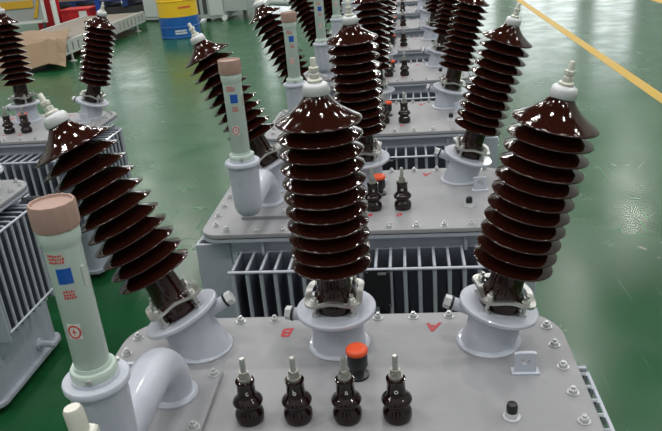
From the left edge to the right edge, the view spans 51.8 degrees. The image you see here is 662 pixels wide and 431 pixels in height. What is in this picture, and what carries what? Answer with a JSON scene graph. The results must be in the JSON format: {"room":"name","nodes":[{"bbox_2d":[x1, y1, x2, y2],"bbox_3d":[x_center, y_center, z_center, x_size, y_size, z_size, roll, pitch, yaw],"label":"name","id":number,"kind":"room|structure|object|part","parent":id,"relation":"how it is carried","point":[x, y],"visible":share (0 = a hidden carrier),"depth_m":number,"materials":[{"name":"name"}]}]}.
{"room":"transformer factory floor","nodes":[
{"label":"transformer factory floor","id":0,"kind":"room"},
{"bbox_2d":[38,0,62,29],"bbox_3d":[-5.862,-4.851,13.688,0.500,2.200,0.100,-2,23,7],"label":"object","id":1,"kind":"structure","parent":0,"point":[47,5],"depth_m":13.95,"materials":[{"name":"red metal"}]},
{"bbox_2d":[0,0,661,430],"bbox_3d":[-1.419,-3.038,11.510,23.000,0.100,31.000,-2,23,7],"label":"floor","id":2,"kind":"structure","parent":0,"point":[603,291],"depth_m":4.88,"materials":[{"name":"green paint"}]},
{"bbox_2d":[0,0,47,28],"bbox_3d":[-6.120,-4.317,13.256,0.950,1.600,0.060,-5,23,0],"label":"notice board","id":3,"kind":"object","parent":2,"relation":"on","point":[24,11],"visible":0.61,"depth_m":13.38,"materials":[{"name":"white"}]},
{"bbox_2d":[0,0,33,9],"bbox_3d":[-6.153,-4.112,13.320,0.650,0.140,0.020,-5,23,0],"label":"picture","id":4,"kind":"object","parent":3,"relation":"attached to","point":[4,4],"depth_m":13.31},
{"bbox_3d":[-6.130,-4.440,13.203,0.850,1.330,0.020,-5,23,0],"label":"panel","id":5,"kind":"part","parent":3,"relation":"part of","materials":[{"name":"grey"}]},
{"bbox_3d":[-6.128,-4.419,13.217,0.950,1.380,0.050,-5,23,0],"label":"frame","id":6,"kind":"part","parent":3,"relation":"part of","materials":[{"name":"white"}]},
{"bbox_2d":[34,0,38,17],"bbox_3d":[-5.785,-4.090,13.335,0.180,0.430,0.010,-5,23,0],"label":"picture","id":7,"kind":"object","parent":3,"relation":"attached to","point":[36,2],"depth_m":13.36},
{"bbox_2d":[0,141,60,408],"bbox_3d":[-1.670,0.044,2.509,1.084,1.359,0.714,-2,23,7],"label":"transformer","id":8,"kind":"object","parent":2,"relation":"on","point":[28,336],"visible":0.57,"depth_m":2.55,"materials":[{"name":"paint"}]},
{"bbox_3d":[-1.198,0.269,2.343,0.108,0.393,0.009,-2,23,7],"label":"plate","id":9,"kind":"part","parent":8,"relation":"part of","materials":[{"name":"paint"}]},
{"bbox_3d":[-1.141,0.034,2.411,0.009,0.009,0.314,-2,23,7],"label":"brace rod","id":10,"kind":"part","parent":8,"relation":"part of","materials":[{"name":"paint"}]},
{"bbox_3d":[-1.655,-0.022,2.495,0.962,0.012,0.514,-2,23,7],"label":"lid","id":11,"kind":"part","parent":8,"relation":"part of","materials":[{"name":"paint"}]},
{"bbox_3d":[-1.170,-0.049,2.665,0.072,0.052,0.003,-7,23,-6],"label":"number plate","id":12,"kind":"part","parent":8,"relation":"part of","materials":[{"name":"grey metal"}]},
{"bbox_3d":[-1.165,0.141,2.637,0.108,0.393,0.009,-2,23,7],"label":"plate","id":13,"kind":"part","parent":8,"relation":"part of","materials":[{"name":"paint"}]},
{"bbox_3d":[-1.114,0.351,2.546,0.009,0.009,0.314,-2,23,7],"label":"brace rod","id":14,"kind":"part","parent":8,"relation":"part of","materials":[{"name":"paint"}]},
{"bbox_2d":[50,0,59,24],"bbox_3d":[-5.446,-4.608,13.039,0.180,2.200,0.177,-2,23,7],"label":"pole","id":15,"kind":"object","parent":2,"relation":"on","point":[52,2],"visible":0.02,"depth_m":13.28,"materials":[{"name":"white metal"}]},
{"bbox_2d":[0,2,133,274],"bbox_3d":[-1.601,-0.373,3.470,1.140,1.359,0.714,-2,23,7],"label":"transformer","id":16,"kind":"object","parent":2,"relation":"on","point":[23,136],"visible":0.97,"depth_m":3.39,"materials":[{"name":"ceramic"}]},
{"bbox_3d":[-1.635,-0.234,3.155,0.767,0.009,0.009,-2,23,7],"label":"brace rod","id":17,"kind":"part","parent":16,"relation":"part of","materials":[{"name":"paint"}]},
{"bbox_3d":[-1.613,-0.439,3.460,0.962,0.012,0.514,-2,23,7],"label":"lid","id":18,"kind":"part","parent":16,"relation":"part of","materials":[{"name":"paint"}]},
{"bbox_3d":[-1.585,-0.109,3.601,0.962,0.699,0.514,-2,23,7],"label":"tank","id":19,"kind":"part","parent":16,"relation":"part of","materials":[{"name":"metal"}]},
{"bbox_3d":[-1.099,-0.383,3.375,0.009,0.009,0.314,-2,23,7],"label":"brace rod","id":20,"kind":"part","parent":16,"relation":"part of","materials":[{"name":"paint"}]},
{"bbox_3d":[-1.123,-0.276,3.601,0.108,0.393,0.009,-2,23,7],"label":"plate","id":21,"kind":"part","parent":16,"relation":"part of","materials":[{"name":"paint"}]},
{"bbox_2d":[59,0,94,9],"bbox_3d":[-5.597,-4.689,15.485,1.200,0.450,1.000,-2,23,7],"label":"pallet","id":22,"kind":"object","parent":2,"relation":"on","point":[67,4],"visible":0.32,"depth_m":15.21,"materials":[{"name":"blue"}]},
{"bbox_2d":[59,5,96,22],"bbox_3d":[-5.120,-4.050,13.963,0.620,0.400,0.540,-3,23,4],"label":"bin","id":23,"kind":"object","parent":2,"relation":"on","point":[70,13],"visible":0.46,"depth_m":13.71,"materials":[{"name":"red plastic"}]},
{"bbox_2d":[63,402,99,430],"bbox_3d":[-0.071,0.793,0.460,1.084,1.348,0.714,-2,23,7],"label":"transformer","id":24,"kind":"object","parent":2,"relation":"on","point":[74,415],"visible":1,"depth_m":0.37,"materials":[{"name":"paint"}]},
{"bbox_2d":[40,11,145,61],"bbox_3d":[-4.228,-2.983,11.406,1.360,0.315,3.869,-2,23,6],"label":"track","id":25,"kind":"object","parent":2,"relation":"on","point":[124,21],"visible":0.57,"depth_m":11.88,"materials":[{"name":"white metal"}]},
{"bbox_2d":[0,29,70,71],"bbox_3d":[-4.342,-2.439,10.012,1.500,0.407,1.750,-2,23,7],"label":"cardboard sheet","id":26,"kind":"object","parent":25,"relation":"on","point":[43,47],"visible":0.68,"depth_m":9.47,"materials":[{"name":"beige cardboard"}]},
{"bbox_3d":[-4.849,-3.008,11.434,0.040,0.195,3.850,-2,23,6],"label":"rail","id":27,"kind":"part","parent":25,"relation":"part of","materials":[{"name":"beige metal"}]},
{"bbox_3d":[-3.827,-2.348,10.082,0.120,0.130,0.120,-2,23,6],"label":"leg","id":28,"kind":"part","parent":25,"relation":"part of","materials":[{"name":"grey paint"}]},
{"bbox_3d":[-3.735,-3.059,11.334,0.040,0.195,3.869,-2,23,6],"label":"rail","id":29,"kind":"part","parent":25,"relation":"part of","materials":[{"name":"grey metal"}]},
{"bbox_2d":[94,0,100,11],"bbox_3d":[-4.781,-4.885,13.553,0.080,2.200,0.080,-2,23,7],"label":"post","id":30,"kind":"object","parent":2,"relation":"on","point":[97,2],"visible":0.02,"depth_m":13.79,"materials":[{"name":"blue metal"}]},
{"bbox_2d":[100,0,145,18],"bbox_3d":[-4.314,-4.575,14.967,1.200,0.450,1.000,-2,23,7],"label":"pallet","id":31,"kind":"object","parent":2,"relation":"on","point":[110,6],"visible":0.49,"depth_m":14.57,"materials":[{"name":"blue"}]},
{"bbox_3d":[-4.325,-4.713,14.908,1.200,0.150,1.000,-2,23,7],"label":"frame","id":32,"kind":"part","parent":31,"relation":"part of","materials":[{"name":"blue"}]},
{"bbox_2d":[142,0,158,21],"bbox_3d":[-3.608,-5.024,13.901,0.440,2.000,0.650,4,25,20],"label":"tall cabinet","id":33,"kind":"object","parent":2,"relation":"on","point":[150,7],"visible":0.29,"depth_m":13.97,"materials":[{"name":"grey metal"}]},
{"bbox_3d":[-3.706,-4.934,13.647,0.400,1.850,0.020,4,25,20],"label":"cabinet door","id":34,"kind":"part","parent":33,"relation":"part of","materials":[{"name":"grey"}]},
{"bbox_2d":[155,0,201,38],"bbox_3d":[-2.603,-3.514,11.554,0.688,0.920,0.688,-2,23,7],"label":"drum","id":35,"kind":"object","parent":2,"relation":"on","point":[174,16],"visible":0.98,"depth_m":11.36,"materials":[{"name":"blue metal"}]},
{"bbox_2d":[196,0,253,20],"bbox_3d":[-2.152,-4.863,13.366,1.080,1.900,0.990,-1,23,9],"label":"machine","id":36,"kind":"object","parent":2,"relation":"on","point":[207,9],"visible":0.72,"depth_m":13.28,"materials":[{"name":"grey metal"}]},
{"bbox_2d":[196,0,199,13],"bbox_3d":[-2.666,-4.710,13.060,0.080,1.660,0.012,-1,23,9],"label":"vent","id":37,"kind":"object","parent":36,"relation":"attached to","point":[198,1],"depth_m":13.32,"materials":[{"name":"metal"}]},
{"bbox_2d":[202,0,207,13],"bbox_3d":[-2.518,-4.713,13.036,0.080,1.660,0.012,-1,23,9],"label":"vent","id":38,"kind":"object","parent":36,"relation":"attached to","point":[204,2],"depth_m":13.31,"materials":[{"name":"grey metal"}]},
{"bbox_3d":[-2.290,-4.697,13.006,0.280,1.700,0.014,-1,23,9],"label":"panel","id":39,"kind":"part","parent":36,"relation":"part of","materials":[{"name":"grey metal"}]},
{"bbox_2d":[264,0,308,13],"bbox_3d":[-0.685,-4.955,13.546,1.380,1.700,1.220,-2,23,7],"label":"machine","id":40,"kind":"object","parent":2,"relation":"on","point":[268,2],"visible":0.28,"depth_m":13.29,"materials":[{"name":"grey metal"}]},
{"bbox_2d":[26,57,614,430],"bbox_3d":[-0.016,0.402,1.346,1.085,1.359,0.714,-2,23,6],"label":"transformer","id":41,"kind":"object","parent":2,"relation":"on","point":[331,363],"visible":1,"depth_m":1.29,"materials":[{"name":"paint"}]},
{"bbox_2d":[61,358,137,430],"bbox_3d":[-0.340,0.309,1.035,0.098,0.170,0.098,-2,23,6],"label":"pot","id":42,"kind":"object","parent":41,"relation":"on","point":[106,401],"depth_m":0.99,"materials":[{"name":"paint"}]},
{"bbox_3d":[-0.157,0.266,1.211,0.010,0.029,0.010,-6,23,-2],"label":"terminal rod","id":43,"kind":"part","parent":41,"relation":"part of","materials":[{"name":"metal"}]},
{"bbox_3d":[-0.068,0.262,1.202,0.010,0.029,0.010,0,24,11],"label":"terminal rod","id":44,"kind":"part","parent":41,"relation":"part of","materials":[{"name":"metal"}]},
{"bbox_3d":[0.021,0.259,1.193,0.010,0.029,0.010,-3,23,3],"label":"terminal rod","id":45,"kind":"part","parent":41,"relation":"part of","materials":[{"name":"metal"}]},
{"bbox_3d":[-0.001,0.336,1.334,0.962,0.012,0.514,-2,23,6],"label":"lid","id":46,"kind":"part","parent":41,"relation":"part of","materials":[{"name":"paint"}]},
{"bbox_3d":[0.111,0.255,1.184,0.010,0.029,0.010,0,24,12],"label":"terminal rod","id":47,"kind":"part","parent":41,"relation":"part of","materials":[{"name":"metal"}]},
{"bbox_3d":[0.487,0.494,1.486,0.108,0.393,0.009,-2,23,6],"label":"plate","id":48,"kind":"part","parent":41,"relation":"part of","materials":[{"name":"paint"}]},
{"bbox_3d":[0.516,0.387,1.261,0.009,0.009,0.314,-2,23,6],"label":"brace rod","id":49,"kind":"part","parent":41,"relation":"part of","materials":[{"name":"paint"}]},
{"bbox_2d":[185,1,534,317],"bbox_3d":[0.094,0.015,2.230,1.105,1.357,0.714,-2,23,7],"label":"transformer","id":50,"kind":"object","parent":2,"relation":"on","point":[423,225],"visible":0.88,"depth_m":2.08,"materials":[{"name":"paint"}]},
{"bbox_3d":[-0.349,0.269,2.177,0.108,0.393,0.009,-2,23,7],"label":"plate","id":51,"kind":"part","parent":50,"relation":"part of","materials":[{"name":"paint"}]},
{"bbox_2d":[225,155,261,216],"bbox_3d":[-0.240,-0.081,1.925,0.098,0.170,0.098,-2,23,7],"label":"pot","id":52,"kind":"object","parent":50,"relation":"on","point":[243,170],"depth_m":1.89,"materials":[{"name":"paint"}]},
{"bbox_3d":[0.132,0.278,2.359,0.962,0.699,0.514,-2,23,7],"label":"tank","id":53,"kind":"part","parent":50,"relation":"part of","materials":[{"name":"metal"}]},
{"bbox_3d":[0.104,-0.051,2.217,0.962,0.012,0.514,-2,23,7],"label":"lid","id":54,"kind":"part","parent":50,"relation":"part of","materials":[{"name":"paint"}]},
{"bbox_3d":[0.084,0.153,1.913,0.767,0.009,0.009,-2,23,7],"label":"brace rod","id":55,"kind":"part","parent":50,"relation":"part of","materials":[{"name":"paint"}]},
{"bbox_3d":[0.124,-0.129,2.076,0.010,0.029,0.010,-3,23,4],"label":"terminal rod","id":56,"kind":"part","parent":50,"relation":"part of","materials":[{"name":"metal"}]},
{"bbox_3d":[0.214,-0.132,2.066,0.010,0.029,0.010,1,24,13],"label":"terminal rod","id":57,"kind":"part","parent":50,"relation":"part of","materials":[{"name":"metal"}]},
{"bbox_3d":[0.562,0.238,2.068,0.108,0.393,0.009,-2,23,7],"label":"plate","id":58,"kind":"part","parent":50,"relation":"part of","materials":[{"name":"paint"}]},
{"bbox_2d":[249,0,498,170],"bbox_3d":[0.187,-0.373,3.115,1.088,1.358,0.714,-2,23,7],"label":"transformer","id":59,"kind":"object","parent":2,"relation":"on","point":[413,131],"visible":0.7,"depth_m":2.99,"materials":[{"name":"paint"}]},
{"bbox_2d":[283,80,306,111],"bbox_3d":[-0.140,-0.469,2.809,0.098,0.170,0.098,-2,23,7],"label":"pot","id":60,"kind":"object","parent":59,"relation":"on","point":[293,88],"depth_m":2.76,"materials":[{"name":"paint"}]},
{"bbox_3d":[0.204,-0.439,3.102,0.962,0.012,0.514,-2,23,7],"label":"lid","id":61,"kind":"part","parent":59,"relation":"part of","materials":[{"name":"paint"}]},
{"bbox_3d":[0.232,-0.110,3.243,0.962,0.699,0.514,-2,23,7],"label":"tank","id":62,"kind":"part","parent":59,"relation":"part of","materials":[{"name":"metal"}]},
{"bbox_3d":[0.184,-0.235,2.797,0.767,0.009,0.009,-2,23,7],"label":"brace rod","id":63,"kind":"part","parent":59,"relation":"part of","materials":[{"name":"paint"}]},
{"bbox_3d":[0.662,-0.149,2.952,0.108,0.393,0.009,-2,23,7],"label":"plate","id":64,"kind":"part","parent":59,"relation":"part of","materials":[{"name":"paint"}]},
{"bbox_2d":[284,0,471,102],"bbox_3d":[0.286,-0.760,3.999,1.084,1.359,0.714,-2,23,7],"label":"transformer","id":65,"kind":"object","parent":2,"relation":"on","point":[412,79],"visible":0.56,"depth_m":3.88,"materials":[{"name":"paint"}]},
{"bbox_2d":[313,42,330,73],"bbox_3d":[-0.043,-0.856,3.694,0.098,0.170,0.098,-2,23,7],"label":"pot","id":66,"kind":"object","parent":65,"relation":"on","point":[322,57],"depth_m":3.66,"materials":[{"name":"paint"}]},
{"bbox_3d":[0.301,-0.826,3.986,0.962,0.012,0.514,-2,23,7],"label":"lid","id":67,"kind":"part","parent":65,"relation":"part of","materials":[{"name":"paint"}]},
{"bbox_3d":[0.329,-0.497,4.128,0.962,0.699,0.514,-2,23,7],"label":"tank","id":68,"kind":"part","parent":65,"relation":"part of","materials":[{"name":"metal"}]},
{"bbox_3d":[0.281,-0.622,3.682,0.767,0.009,0.009,-2,23,7],"label":"brace rod","id":69,"kind":"part","parent":65,"relation":"part of","materials":[{"name":"paint"}]},
{"bbox_2d":[327,0,430,38],"bbox_3d":[0.465,-1.534,5.770,1.084,1.359,0.714,-2,23,7],"label":"transformer","id":70,"kind":"object","parent":2,"relation":"on","point":[410,26],"visible":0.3,"depth_m":5.63,"materials":[{"name":"paint"}]},
{"bbox_2d":[341,1,352,15],"bbox_3d":[0.135,-1.630,5.465,0.098,0.170,0.098,-2,23,7],"label":"insulator","id":71,"kind":"object","parent":70,"relation":"on","point":[343,3],"depth_m":5.42,"materials":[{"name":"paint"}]},
{"bbox_3d":[0.508,-1.271,5.898,0.962,0.699,0.514,-2,23,7],"label":"tank","id":72,"kind":"part","parent":70,"relation":"part of","materials":[{"name":"metal"}]},
{"bbox_3d":[0.480,-1.600,5.757,0.962,0.012,0.514,-2,23,7],"label":"lid","id":73,"kind":"part","parent":70,"relation":"part of","materials":[{"name":"paint"}]},
{"bbox_2d":[342,0,425,20],"bbox_3d":[0.554,-1.921,6.656,1.084,1.359,0.714,-2,23,7],"label":"transformer","id":74,"kind":"object","parent":2,"relation":"on","point":[409,12],"visible":0.16,"depth_m":6.48,"materials":[{"name":"paint"}]},
{"bbox_3d":[0.569,-1.987,6.643,0.962,0.012,0.514,-2,23,7],"label":"lid","id":75,"kind":"part","parent":74,"relation":"part of","materials":[{"name":"paint"}]},
{"bbox_3d":[0.597,-1.658,6.784,0.962,0.699,0.514,-2,23,7],"label":"tank","id":76,"kind":"part","parent":74,"relation":"part of","materials":[{"name":"metal"}]},
{"bbox_2d":[323,0,449,63],"bbox_3d":[0.379,-1.147,4.885,1.077,1.359,0.714,-2,23,7],"label":"transformer","id":77,"kind":"object","parent":2,"relation":"on","point":[412,47],"visible":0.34,"depth_m":4.76,"materials":[{"name":"paint"}]},
{"bbox_2d":[330,17,342,35],"bbox_3d":[0.046,-1.243,4.579,0.098,0.170,0.098,-2,23,7],"label":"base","id":78,"kind":"object","parent":77,"relation":"on","point":[336,22],"depth_m":4.53,"materials":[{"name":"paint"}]},
{"bbox_3d":[0.418,-0.884,5.013,0.962,0.699,0.514,-2,23,7],"label":"tank","id":79,"kind":"part","parent":77,"relation":"part of","materials":[{"name":"metal"}]},
{"bbox_3d":[0.391,-1.213,4.872,0.962,0.012,0.514,-2,23,7],"label":"lid","id":80,"kind":"part","parent":77,"relation":"part of","materials":[{"name":"paint"}]},
{"bbox_2d":[396,0,417,6],"bbox_3d":[0.644,-2.308,7.541,1.084,1.359,0.714,-2,23,7],"label":"transformer","id":81,"kind":"object","parent":2,"relation":"on","point":[406,2],"visible":0.04,"depth_m":7.29,"materials":[{"name":"paint"}]},
{"bbox_3d":[0.659,-2.374,7.528,0.962,0.012,0.514,-2,23,7],"label":"lid","id":82,"kind":"part","parent":81,"relation":"part of","materials":[{"name":"paint"}]},
{"bbox_3d":[0.687,-2.045,7.669,0.962,0.699,0.514,-2,23,7],"label":"tank","id":83,"kind":"part","parent":81,"relation":"part of","materials":[{"name":"metal"}]},
{"bbox_2d":[517,0,661,103],"bbox_3d":[3.300,-3.150,10.711,0.110,0.001,29.500,-2,23,7],"label":"floor marking line","id":84,"kind":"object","parent":2,"relation":"on","point":[641,84],"depth_m":7.41,"materials":[{"name":"yellow paint"}]}
]}

